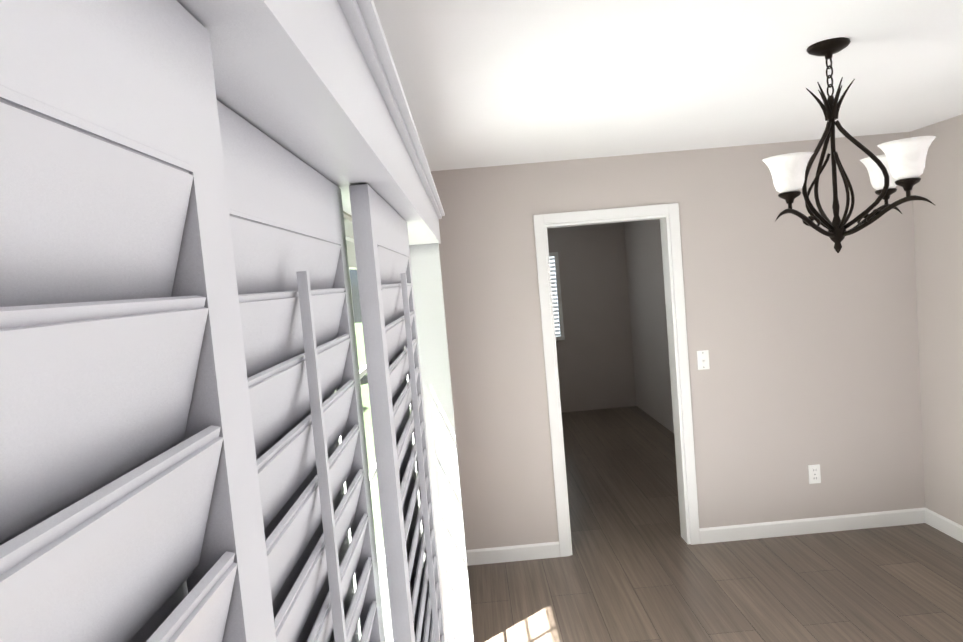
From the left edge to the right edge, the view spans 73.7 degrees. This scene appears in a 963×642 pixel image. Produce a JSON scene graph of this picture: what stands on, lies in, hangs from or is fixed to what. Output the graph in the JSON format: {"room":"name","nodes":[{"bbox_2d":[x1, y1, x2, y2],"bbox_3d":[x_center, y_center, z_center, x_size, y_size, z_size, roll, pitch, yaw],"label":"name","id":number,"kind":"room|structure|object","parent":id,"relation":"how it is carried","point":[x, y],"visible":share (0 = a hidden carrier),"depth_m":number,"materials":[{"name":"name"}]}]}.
{"room":"dining room","nodes":[
{"label":"dining room","id":0,"kind":"room"},
{"bbox_2d":[343,211,351,220],"bbox_3d":[-0.347,0.508,1.206,0.200,2.440,5.720,-5,4,-1],"label":"wall","id":1,"kind":"structure","parent":0,"point":[347,216],"depth_m":1.55,"materials":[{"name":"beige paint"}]},
{"bbox_2d":[0,0,473,641],"bbox_3d":[-0.135,0.665,1.143,0.188,2.100,4.035,-5,4,-1],"label":"blinds","id":2,"kind":"object","parent":1,"relation":"attached to","point":[184,184],"visible":1,"depth_m":0.40,"materials":[{"name":"white wood"}]},
{"bbox_2d":[334,218,424,641],"bbox_3d":[-0.315,0.719,1.701,0.125,1.950,2.760,-5,4,-1],"label":"window","id":3,"kind":"structure","parent":1,"relation":"in","point":[362,371],"depth_m":1.71,"materials":[{"name":"white"}]},
{"bbox_2d":[547,222,636,412],"bbox_3d":[0.717,-0.042,8.111,2.300,2.440,0.120,-5,4,-1],"label":"wall","id":4,"kind":"structure","parent":0,"point":[595,360],"depth_m":8.07,"materials":[{"name":"beige paint"}]},
{"bbox_2d":[549,252,564,340],"bbox_3d":[0.299,-0.251,8.012,1.400,1.100,0.030,-5,4,-1],"label":"window blind","id":5,"kind":"object","parent":4,"relation":"attached to","point":[556,295],"visible":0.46,"depth_m":8.02,"materials":[{"name":"white plastic"}]},
{"bbox_2d":[624,219,673,432],"bbox_3d":[1.968,-0.018,6.146,0.120,2.440,4.100,-5,4,-1],"label":"wall","id":6,"kind":"structure","parent":0,"point":[644,259],"depth_m":7.24,"materials":[{"name":"beige paint"}]},
{"bbox_2d":[373,0,962,170],"bbox_3d":[2.122,-1.120,3.152,5.486,0.120,9.940,-5,4,-1],"label":"ceiling","id":7,"kind":"structure","parent":0,"point":[486,83],"depth_m":2.28,"materials":[{"name":"paint"}]},
{"bbox_2d":[762,37,935,252],"bbox_3d":[1.173,-0.562,2.060,0.580,0.684,0.443,-5,4,-1],"label":"chandelier","id":8,"kind":"object","parent":7,"relation":"hanging from","point":[900,162],"visible":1,"depth_m":2.07,"materials":[{"name":"brown metal"}]},
{"bbox_2d":[431,132,924,549],"bbox_3d":[1.260,0.183,4.028,3.154,2.440,0.120,-5,4,-1],"label":"wall","id":9,"kind":"structure","parent":0,"point":[801,332],"depth_m":3.97,"materials":[{"name":"beige paint"}]},
{"bbox_2d":[466,541,559,565],"bbox_3d":[0.159,1.457,4.019,0.660,0.095,0.013,-5,4,-1],"label":"baseboard","id":10,"kind":"structure","parent":9,"relation":"attached to","point":[550,549],"depth_m":4.01,"materials":[{"name":"white wood"}]},
{"bbox_2d":[533,203,699,556],"bbox_3d":[0.842,0.376,4.026,0.884,2.128,0.138,-5,4,-1],"label":"door frame","id":11,"kind":"structure","parent":9,"relation":"attached to","point":[667,215],"depth_m":3.96,"materials":[{"name":"white wood"}]},
{"bbox_2d":[697,350,709,369],"bbox_3d":[1.369,0.241,3.963,0.072,0.118,0.022,-5,4,-1],"label":"light switch","id":12,"kind":"object","parent":9,"relation":"attached to","point":[703,359],"visible":1,"depth_m":3.97,"materials":[{"name":"white plastic"}]},
{"bbox_2d":[699,508,925,543],"bbox_3d":[2.080,1.291,4.052,1.422,0.095,0.013,-5,4,-1],"label":"baseboard","id":13,"kind":"structure","parent":9,"relation":"attached to","point":[905,516],"depth_m":4.05,"materials":[{"name":"white wood"}]},
{"bbox_2d":[808,464,820,483],"bbox_3d":[2.090,0.961,4.032,0.072,0.118,0.010,-5,4,-1],"label":"outlet","id":14,"kind":"object","parent":9,"relation":"attached to","point":[814,474],"visible":1,"depth_m":4.03,"materials":[{"name":"white plastic"}]},
{"bbox_2d":[467,406,962,641],"bbox_3d":[2.338,1.415,3.320,5.486,0.100,9.940,-5,4,-1],"label":"floor","id":15,"kind":"structure","parent":0,"point":[634,567],"depth_m":3.60,"materials":[{"name":"brown wood"}]},
{"bbox_2d":[910,114,962,525],"bbox_3d":[2.798,0.131,2.835,0.120,2.440,2.324,-5,4,-1],"label":"wall","id":16,"kind":"structure","parent":0,"point":[938,233],"depth_m":3.79,"materials":[{"name":"beige paint"}]},
{"bbox_2d":[922,508,962,542],"bbox_3d":[2.832,1.302,2.911,0.013,0.095,2.324,-5,4,-1],"label":"baseboard","id":17,"kind":"structure","parent":16,"relation":"attached to","point":[954,530],"depth_m":3.90,"materials":[{"name":"white wood"}]},
{"label":"outside","id":18,"kind":"structure","parent":0,"visible":0},
{"bbox_2d":[355,323,383,543],"bbox_3d":[-19.013,3.211,4.703,37.314,0.100,60.000,-5,4,-1],"label":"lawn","id":19,"kind":"structure","parent":18,"point":[367,408],"depth_m":8.45,"materials":[{"name":"green plant"}]},
{"bbox_2d":[383,544,392,641],"bbox_3d":[-0.580,1.758,1.772,0.440,0.040,5.500,-5,4,-1],"label":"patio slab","id":20,"kind":"object","parent":19,"relation":"on","point":[388,630],"depth_m":3.43,"materials":[{"name":"concrete"}]}
]}

